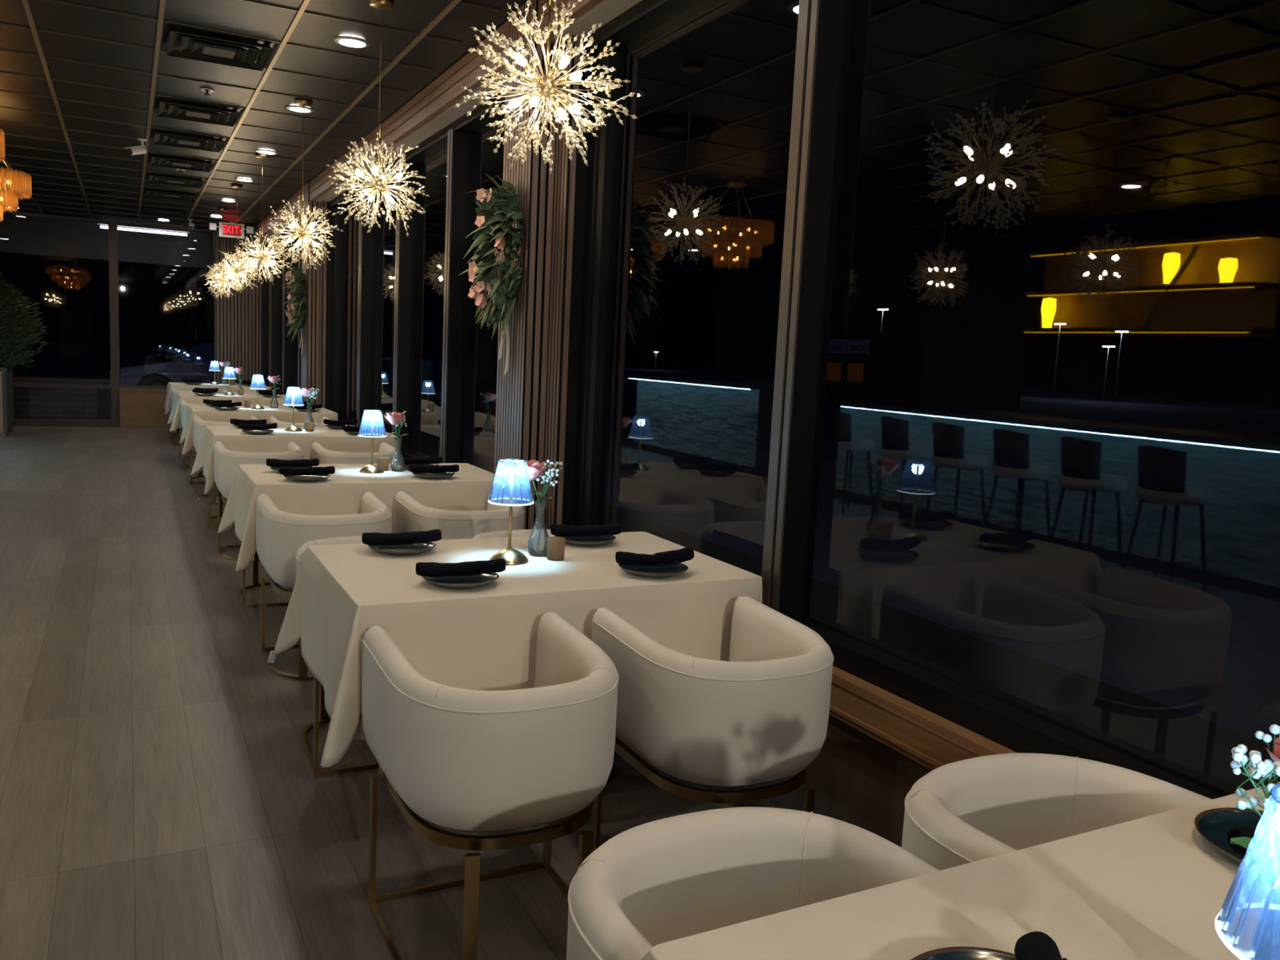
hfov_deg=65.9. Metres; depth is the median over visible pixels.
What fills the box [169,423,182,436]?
barrel chair
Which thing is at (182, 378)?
napkin
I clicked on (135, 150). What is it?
security camera
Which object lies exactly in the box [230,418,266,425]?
napkin
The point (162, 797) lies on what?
floor
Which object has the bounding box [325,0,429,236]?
pendant
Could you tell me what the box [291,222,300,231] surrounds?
bulb
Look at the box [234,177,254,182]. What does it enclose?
recessed light
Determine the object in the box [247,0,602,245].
wall
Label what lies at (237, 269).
pendant
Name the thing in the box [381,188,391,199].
bulb
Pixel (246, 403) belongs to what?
votive candle
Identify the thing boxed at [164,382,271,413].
tablecloth
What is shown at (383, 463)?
votive candle
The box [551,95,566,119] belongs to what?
bulb
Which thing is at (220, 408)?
plate
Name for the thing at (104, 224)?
window
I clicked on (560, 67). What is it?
bulb
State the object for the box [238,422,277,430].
napkin
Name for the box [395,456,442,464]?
napkin
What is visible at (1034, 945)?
napkin
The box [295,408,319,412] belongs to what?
plate
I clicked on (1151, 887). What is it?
tablecloth
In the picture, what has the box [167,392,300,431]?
tablecloth
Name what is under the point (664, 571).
plate
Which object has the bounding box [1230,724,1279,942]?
breath
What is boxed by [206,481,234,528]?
barrel chair
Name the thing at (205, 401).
napkin
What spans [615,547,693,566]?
napkin
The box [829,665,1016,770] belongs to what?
trim
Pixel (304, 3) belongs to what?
trim
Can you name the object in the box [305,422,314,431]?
votive candle
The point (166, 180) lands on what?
ceiling vent
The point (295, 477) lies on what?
plate
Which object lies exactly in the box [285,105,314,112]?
recessed light
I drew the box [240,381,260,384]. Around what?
napkin
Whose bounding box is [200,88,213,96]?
sprinkler
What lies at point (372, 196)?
bulb
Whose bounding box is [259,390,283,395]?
napkin
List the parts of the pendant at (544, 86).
cord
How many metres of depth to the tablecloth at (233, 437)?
7.12 m
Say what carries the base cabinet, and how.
on the floor at (162, 797)
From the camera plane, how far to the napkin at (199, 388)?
11.59 m
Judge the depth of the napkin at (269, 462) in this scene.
5.08 m
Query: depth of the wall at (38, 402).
16.36 m
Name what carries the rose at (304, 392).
in the bud vase at (306, 420)
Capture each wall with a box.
[13,376,97,417]
[119,387,181,428]
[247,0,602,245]
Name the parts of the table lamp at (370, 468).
lamp shade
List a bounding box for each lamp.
[208,222,218,230]
[208,360,220,384]
[222,366,235,395]
[244,226,253,234]
[249,374,266,408]
[283,386,303,431]
[357,409,386,473]
[488,458,533,564]
[877,308,888,332]
[1052,323,1066,399]
[1102,346,1115,402]
[1113,331,1128,403]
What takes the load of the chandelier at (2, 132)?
hanging from the ceiling
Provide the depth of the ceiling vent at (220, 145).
8.23 m
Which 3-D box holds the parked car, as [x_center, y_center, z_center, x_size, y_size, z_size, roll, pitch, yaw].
[-9.526,-2.413,22.427,4.420,1.440,1.805,-1,8,-27]
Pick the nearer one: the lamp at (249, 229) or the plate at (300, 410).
the plate at (300, 410)
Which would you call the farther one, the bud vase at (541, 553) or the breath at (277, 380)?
the breath at (277, 380)
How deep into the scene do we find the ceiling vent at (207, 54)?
5.56 m
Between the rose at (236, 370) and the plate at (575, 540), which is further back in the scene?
the rose at (236, 370)
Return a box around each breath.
[273,375,280,394]
[306,387,319,422]
[391,410,407,466]
[536,459,562,545]
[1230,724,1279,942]
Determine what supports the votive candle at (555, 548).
on the tablecloth at (484, 637)
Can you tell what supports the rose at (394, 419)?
in the bud vase at (392, 465)
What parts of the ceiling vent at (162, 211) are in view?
plate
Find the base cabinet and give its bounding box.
[0,364,14,436]
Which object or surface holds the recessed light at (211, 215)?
in the ceiling
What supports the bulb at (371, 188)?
attached to the pendant at (379, 184)
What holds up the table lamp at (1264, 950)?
on the tablecloth at (1151, 887)
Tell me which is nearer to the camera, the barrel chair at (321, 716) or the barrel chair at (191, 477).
the barrel chair at (321, 716)
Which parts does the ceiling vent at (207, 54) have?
plate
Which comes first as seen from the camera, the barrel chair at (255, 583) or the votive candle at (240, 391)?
the barrel chair at (255, 583)
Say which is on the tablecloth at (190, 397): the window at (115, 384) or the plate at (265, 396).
the plate at (265, 396)
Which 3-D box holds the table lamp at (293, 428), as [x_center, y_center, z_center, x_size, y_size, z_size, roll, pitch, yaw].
[-2.597,-0.534,7.405,0.147,0.329,0.147,4,7,11]
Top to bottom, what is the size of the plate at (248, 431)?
0.024 m
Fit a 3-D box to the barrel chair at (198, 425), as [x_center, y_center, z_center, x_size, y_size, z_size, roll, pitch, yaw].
[-3.653,-0.187,8.757,0.543,0.734,0.577,-1,8,-27]
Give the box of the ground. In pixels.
[0,341,1279,743]
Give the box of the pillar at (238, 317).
[215,230,261,384]
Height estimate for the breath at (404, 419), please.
0.303 m
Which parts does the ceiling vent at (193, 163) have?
plate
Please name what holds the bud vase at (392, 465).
on the tablecloth at (468, 489)
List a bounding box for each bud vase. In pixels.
[236,379,244,394]
[270,389,278,408]
[303,405,315,429]
[390,437,404,471]
[527,500,548,556]
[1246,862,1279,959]
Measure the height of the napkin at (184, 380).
0.055 m
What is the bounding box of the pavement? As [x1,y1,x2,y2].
[13,414,1279,794]
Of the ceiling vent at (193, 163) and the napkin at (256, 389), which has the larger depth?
the napkin at (256, 389)
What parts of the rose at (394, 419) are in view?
stem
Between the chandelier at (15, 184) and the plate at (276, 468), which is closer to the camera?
the plate at (276, 468)
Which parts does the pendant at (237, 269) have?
cord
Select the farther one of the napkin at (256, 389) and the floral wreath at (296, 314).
the napkin at (256, 389)
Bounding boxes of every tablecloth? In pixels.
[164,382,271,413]
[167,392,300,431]
[179,404,337,454]
[191,426,399,493]
[217,462,493,570]
[267,531,762,767]
[641,782,1279,959]
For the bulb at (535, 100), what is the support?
attached to the pendant at (544, 86)
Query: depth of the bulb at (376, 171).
4.72 m
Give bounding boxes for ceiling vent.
[140,205,191,217]
[142,186,199,201]
[144,171,208,188]
[146,152,217,172]
[149,128,229,152]
[152,96,244,126]
[160,22,280,71]
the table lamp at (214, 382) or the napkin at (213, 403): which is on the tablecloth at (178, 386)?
the table lamp at (214, 382)
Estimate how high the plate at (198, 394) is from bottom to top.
0.024 m
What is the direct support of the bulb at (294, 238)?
attached to the pendant at (302, 233)
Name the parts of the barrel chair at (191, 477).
leg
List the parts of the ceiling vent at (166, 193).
plate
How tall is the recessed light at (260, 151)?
0.010 m
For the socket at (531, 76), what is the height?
0.060 m
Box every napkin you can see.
[182,377,202,380]
[182,378,203,382]
[192,388,217,393]
[194,387,218,391]
[203,399,231,404]
[211,401,241,407]
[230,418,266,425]
[235,379,253,382]
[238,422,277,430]
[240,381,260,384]
[256,389,279,392]
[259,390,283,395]
[266,458,319,467]
[279,466,334,475]
[284,400,312,404]
[294,404,321,408]
[323,418,357,425]
[342,425,377,431]
[361,528,441,545]
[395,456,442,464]
[408,464,458,473]
[415,558,506,577]
[550,523,621,536]
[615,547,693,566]
[1013,931,1066,959]
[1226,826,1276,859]
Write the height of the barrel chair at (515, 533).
0.734 m
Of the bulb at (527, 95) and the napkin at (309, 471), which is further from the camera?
the napkin at (309, 471)
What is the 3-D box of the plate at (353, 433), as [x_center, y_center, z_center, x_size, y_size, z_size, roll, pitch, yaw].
[-2.097,-0.353,7.382,0.221,0.024,0.221,-2,9,-34]
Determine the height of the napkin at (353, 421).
0.055 m
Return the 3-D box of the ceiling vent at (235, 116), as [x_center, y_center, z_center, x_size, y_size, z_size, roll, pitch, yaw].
[-3.212,-2.669,7.178,0.584,0.034,0.584,-1,8,-27]
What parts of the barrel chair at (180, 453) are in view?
leg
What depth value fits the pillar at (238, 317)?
15.51 m
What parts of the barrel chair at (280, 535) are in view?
leg, leg, backrest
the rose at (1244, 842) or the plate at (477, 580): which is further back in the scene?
the plate at (477, 580)
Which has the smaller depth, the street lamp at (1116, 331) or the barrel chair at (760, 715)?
the barrel chair at (760, 715)
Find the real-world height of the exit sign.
0.215 m
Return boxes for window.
[0,213,395,421]
[3,210,216,426]
[250,0,1231,799]
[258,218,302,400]
[328,90,505,462]
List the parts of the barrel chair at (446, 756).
leg, leg, backrest, leg, leg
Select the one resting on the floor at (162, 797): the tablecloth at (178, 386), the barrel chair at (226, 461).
the barrel chair at (226, 461)
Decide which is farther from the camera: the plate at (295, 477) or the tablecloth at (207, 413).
the tablecloth at (207, 413)
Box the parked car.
[109,342,213,386]
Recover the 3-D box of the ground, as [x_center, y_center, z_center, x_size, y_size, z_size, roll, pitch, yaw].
[-5.065,-3.837,42.277,150.000,0.200,160.000,-1,8,-27]
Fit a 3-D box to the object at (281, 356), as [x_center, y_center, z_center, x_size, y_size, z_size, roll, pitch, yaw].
[-4.722,-2.112,13.215,0.132,2.425,5.600,-1,8,-27]
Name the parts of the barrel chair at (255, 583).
leg, leg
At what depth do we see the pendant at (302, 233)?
6.79 m
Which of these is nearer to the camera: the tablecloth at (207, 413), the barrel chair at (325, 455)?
the barrel chair at (325, 455)
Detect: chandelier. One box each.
[0,128,4,162]
[0,160,31,222]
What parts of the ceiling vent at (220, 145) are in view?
plate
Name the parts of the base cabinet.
panel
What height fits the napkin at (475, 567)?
0.047 m
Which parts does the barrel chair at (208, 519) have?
leg, leg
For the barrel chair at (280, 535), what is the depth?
4.20 m
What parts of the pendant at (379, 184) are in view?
cord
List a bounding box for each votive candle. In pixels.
[230,379,235,385]
[237,389,243,395]
[244,400,250,408]
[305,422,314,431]
[377,457,389,471]
[546,536,565,560]
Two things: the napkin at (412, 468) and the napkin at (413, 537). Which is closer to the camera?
the napkin at (413, 537)
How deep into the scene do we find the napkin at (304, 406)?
9.50 m
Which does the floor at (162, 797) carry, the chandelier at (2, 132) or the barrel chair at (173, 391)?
the barrel chair at (173, 391)
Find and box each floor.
[0,426,775,959]
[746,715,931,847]
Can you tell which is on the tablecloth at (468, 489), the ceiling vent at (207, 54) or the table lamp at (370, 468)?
the table lamp at (370, 468)
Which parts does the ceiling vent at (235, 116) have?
plate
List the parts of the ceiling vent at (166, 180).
plate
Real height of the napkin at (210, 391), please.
0.055 m
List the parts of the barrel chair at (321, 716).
leg, leg, backrest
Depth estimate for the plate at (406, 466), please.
5.53 m
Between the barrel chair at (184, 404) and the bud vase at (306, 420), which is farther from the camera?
the barrel chair at (184, 404)
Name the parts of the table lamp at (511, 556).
lamp shade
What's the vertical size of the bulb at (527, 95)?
0.059 m
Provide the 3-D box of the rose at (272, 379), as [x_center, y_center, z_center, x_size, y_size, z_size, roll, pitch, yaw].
[-3.596,-0.867,9.683,0.110,0.302,0.130,4,7,11]
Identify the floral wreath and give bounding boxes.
[280,266,306,354]
[460,173,524,377]
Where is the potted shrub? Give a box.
[0,271,49,367]
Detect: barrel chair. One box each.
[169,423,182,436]
[170,386,216,445]
[178,425,195,457]
[180,399,232,471]
[189,446,205,484]
[192,414,257,504]
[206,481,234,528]
[213,440,304,561]
[222,388,257,394]
[237,551,288,608]
[255,492,391,679]
[268,416,329,426]
[295,535,378,777]
[311,441,399,463]
[361,611,618,959]
[394,488,524,540]
[472,528,554,538]
[566,806,939,959]
[591,595,834,851]
[901,752,1211,870]
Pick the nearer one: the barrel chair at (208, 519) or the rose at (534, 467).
the rose at (534, 467)
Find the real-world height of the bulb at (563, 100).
0.066 m
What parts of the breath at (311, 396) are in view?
stem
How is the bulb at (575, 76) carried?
attached to the pendant at (544, 86)
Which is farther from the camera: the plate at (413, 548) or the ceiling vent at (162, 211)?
the ceiling vent at (162, 211)
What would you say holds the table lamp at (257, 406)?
on the tablecloth at (207, 413)
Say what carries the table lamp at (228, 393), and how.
on the tablecloth at (190, 397)
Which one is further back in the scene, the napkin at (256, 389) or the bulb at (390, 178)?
the napkin at (256, 389)
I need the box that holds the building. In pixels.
[824,332,1026,410]
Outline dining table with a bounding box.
[609,763,615,773]
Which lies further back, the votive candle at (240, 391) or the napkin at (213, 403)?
the votive candle at (240, 391)
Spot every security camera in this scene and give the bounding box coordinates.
[124,137,146,155]
[187,218,194,229]
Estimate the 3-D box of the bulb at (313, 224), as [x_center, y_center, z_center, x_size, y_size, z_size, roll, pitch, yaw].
[-2.272,-1.736,6.796,0.065,0.067,0.072,-1,8,-27]
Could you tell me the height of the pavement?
0.100 m
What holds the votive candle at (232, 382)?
on the tablecloth at (178, 386)
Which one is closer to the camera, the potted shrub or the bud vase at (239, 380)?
the bud vase at (239, 380)
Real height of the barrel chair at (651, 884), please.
0.734 m
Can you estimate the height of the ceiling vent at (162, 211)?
0.034 m
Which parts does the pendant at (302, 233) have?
cord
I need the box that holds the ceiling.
[0,0,528,232]
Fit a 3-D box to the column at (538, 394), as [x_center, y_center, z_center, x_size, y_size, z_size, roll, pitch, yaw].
[-0.464,-0.718,4.854,0.300,3.060,0.540,-1,8,-27]
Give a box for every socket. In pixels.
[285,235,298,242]
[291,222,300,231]
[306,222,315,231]
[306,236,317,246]
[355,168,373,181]
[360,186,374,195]
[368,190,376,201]
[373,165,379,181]
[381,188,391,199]
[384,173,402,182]
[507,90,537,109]
[527,71,540,80]
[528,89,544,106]
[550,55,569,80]
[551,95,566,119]
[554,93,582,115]
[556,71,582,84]
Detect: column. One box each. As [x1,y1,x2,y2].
[301,182,333,410]
[493,0,593,529]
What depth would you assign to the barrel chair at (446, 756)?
2.17 m
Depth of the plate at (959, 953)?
1.12 m
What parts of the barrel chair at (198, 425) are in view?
leg, leg, backrest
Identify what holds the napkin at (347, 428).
on the plate at (353, 433)
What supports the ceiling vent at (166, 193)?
in the ceiling
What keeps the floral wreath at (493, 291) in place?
attached to the column at (538, 394)
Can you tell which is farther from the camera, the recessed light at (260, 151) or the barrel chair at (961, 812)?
the recessed light at (260, 151)
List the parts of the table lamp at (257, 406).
lamp shade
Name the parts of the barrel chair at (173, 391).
backrest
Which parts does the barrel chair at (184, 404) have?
leg, backrest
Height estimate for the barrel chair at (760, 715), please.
0.734 m
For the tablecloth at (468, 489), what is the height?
0.393 m
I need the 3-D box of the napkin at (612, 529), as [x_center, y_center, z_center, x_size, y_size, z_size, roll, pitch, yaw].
[-0.194,0.182,3.565,0.256,0.047,0.059,0,8,-21]
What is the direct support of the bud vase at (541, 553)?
on the tablecloth at (484, 637)
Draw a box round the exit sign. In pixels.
[208,222,253,239]
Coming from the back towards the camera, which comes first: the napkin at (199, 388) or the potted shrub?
the potted shrub
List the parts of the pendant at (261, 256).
cord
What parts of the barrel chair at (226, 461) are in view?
leg, backrest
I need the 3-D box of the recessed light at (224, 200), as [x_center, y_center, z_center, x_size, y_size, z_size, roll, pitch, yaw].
[-4.929,-3.345,11.831,0.196,0.010,0.196,-1,8,-27]
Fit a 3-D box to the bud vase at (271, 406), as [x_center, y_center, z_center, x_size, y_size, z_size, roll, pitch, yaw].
[-3.600,-0.797,9.720,0.076,0.182,0.076,-4,10,-43]
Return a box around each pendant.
[200,207,241,298]
[213,184,260,292]
[231,152,293,284]
[266,97,343,269]
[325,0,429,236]
[453,0,637,173]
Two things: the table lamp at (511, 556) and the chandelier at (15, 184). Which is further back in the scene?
the chandelier at (15, 184)
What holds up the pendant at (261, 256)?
hanging from the ceiling
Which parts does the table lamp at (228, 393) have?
lamp shade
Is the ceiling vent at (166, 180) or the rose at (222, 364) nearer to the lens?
the ceiling vent at (166, 180)
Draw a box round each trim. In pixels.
[4,0,461,227]
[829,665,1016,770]
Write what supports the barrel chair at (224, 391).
on the floor at (162, 797)
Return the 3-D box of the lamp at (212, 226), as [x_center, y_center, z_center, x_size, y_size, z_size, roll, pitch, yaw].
[-6.016,-3.579,13.954,0.125,0.095,0.069,-1,8,-27]
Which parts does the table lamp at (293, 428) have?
lamp shade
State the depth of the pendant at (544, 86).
2.80 m
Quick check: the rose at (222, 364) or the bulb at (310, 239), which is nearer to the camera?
the bulb at (310, 239)
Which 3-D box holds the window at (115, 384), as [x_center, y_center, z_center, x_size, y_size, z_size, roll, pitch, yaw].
[-10.073,-2.292,13.697,7.775,3.060,0.110,-1,8,-27]
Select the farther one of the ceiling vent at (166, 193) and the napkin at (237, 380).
the napkin at (237, 380)
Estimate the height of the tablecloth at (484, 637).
0.423 m
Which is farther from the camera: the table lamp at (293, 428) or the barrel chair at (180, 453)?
the barrel chair at (180, 453)
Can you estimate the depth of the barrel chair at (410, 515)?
4.49 m
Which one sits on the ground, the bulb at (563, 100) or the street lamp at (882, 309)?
the street lamp at (882, 309)
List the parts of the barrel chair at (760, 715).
leg, leg, leg, leg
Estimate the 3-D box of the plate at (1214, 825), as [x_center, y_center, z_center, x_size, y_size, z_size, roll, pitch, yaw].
[0.930,0.537,1.434,0.221,0.024,0.221,2,7,-7]
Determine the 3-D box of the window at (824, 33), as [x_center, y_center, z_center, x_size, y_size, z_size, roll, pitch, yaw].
[-0.815,-0.972,5.599,0.230,2.425,23.050,-1,8,-27]
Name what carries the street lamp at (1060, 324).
on the ground
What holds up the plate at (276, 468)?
on the tablecloth at (468, 489)
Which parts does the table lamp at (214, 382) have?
lamp shade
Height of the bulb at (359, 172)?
0.060 m
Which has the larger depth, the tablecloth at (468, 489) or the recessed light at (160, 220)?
the recessed light at (160, 220)
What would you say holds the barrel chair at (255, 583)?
on the floor at (162, 797)
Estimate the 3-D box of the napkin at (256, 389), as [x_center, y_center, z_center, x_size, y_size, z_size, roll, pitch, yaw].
[-4.495,-1.071,11.927,0.256,0.047,0.059,-1,8,-31]
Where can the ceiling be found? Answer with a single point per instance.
(237, 16)
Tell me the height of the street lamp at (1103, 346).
5.530 m
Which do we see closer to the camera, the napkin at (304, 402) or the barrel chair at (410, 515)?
the barrel chair at (410, 515)
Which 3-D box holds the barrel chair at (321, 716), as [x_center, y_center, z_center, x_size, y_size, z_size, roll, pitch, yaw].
[-0.959,0.590,3.579,0.543,0.734,0.577,-1,8,-27]
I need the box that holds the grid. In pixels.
[0,0,501,226]
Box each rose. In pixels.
[217,361,226,383]
[233,367,243,389]
[266,375,279,406]
[298,387,311,409]
[383,412,408,468]
[516,459,551,551]
[1230,733,1279,867]
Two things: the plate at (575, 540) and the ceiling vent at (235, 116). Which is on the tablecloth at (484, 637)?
the plate at (575, 540)
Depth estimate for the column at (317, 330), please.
10.31 m
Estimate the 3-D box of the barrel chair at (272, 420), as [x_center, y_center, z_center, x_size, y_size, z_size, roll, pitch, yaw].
[-3.088,-0.196,9.048,0.543,0.734,0.577,-1,8,-27]
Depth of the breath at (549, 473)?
3.28 m
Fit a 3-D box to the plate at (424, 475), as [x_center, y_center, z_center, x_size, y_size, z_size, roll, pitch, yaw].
[-1.077,-0.025,5.156,0.221,0.024,0.221,0,8,-25]
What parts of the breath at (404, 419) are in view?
stem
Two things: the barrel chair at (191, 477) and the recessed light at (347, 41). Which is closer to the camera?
the recessed light at (347, 41)
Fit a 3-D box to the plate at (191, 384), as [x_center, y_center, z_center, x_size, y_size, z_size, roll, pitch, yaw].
[-6.130,-1.319,13.548,0.221,0.024,0.221,-1,8,-28]
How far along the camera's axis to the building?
43.66 m
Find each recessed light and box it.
[155,218,171,221]
[208,214,223,217]
[219,199,236,202]
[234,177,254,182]
[254,149,278,154]
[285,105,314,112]
[333,35,370,48]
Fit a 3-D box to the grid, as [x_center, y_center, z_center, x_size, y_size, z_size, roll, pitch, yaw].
[-4.553,-2.284,3.417,8.120,0.008,21.960,-1,8,-27]
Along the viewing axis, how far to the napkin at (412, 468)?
5.13 m
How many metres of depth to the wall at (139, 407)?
15.01 m
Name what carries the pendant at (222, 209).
hanging from the ceiling
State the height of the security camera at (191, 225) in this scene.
0.153 m
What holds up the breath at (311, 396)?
in the bud vase at (306, 420)
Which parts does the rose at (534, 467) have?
stem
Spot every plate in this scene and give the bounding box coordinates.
[184,382,201,385]
[195,393,215,395]
[214,406,239,410]
[241,429,274,434]
[262,395,280,397]
[270,466,313,471]
[283,474,330,481]
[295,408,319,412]
[325,424,354,429]
[344,430,374,435]
[367,542,435,555]
[398,463,439,469]
[412,471,454,479]
[422,572,498,589]
[555,534,615,546]
[618,561,688,577]
[911,946,1016,959]
[1194,807,1279,877]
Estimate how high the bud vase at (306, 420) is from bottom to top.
0.182 m

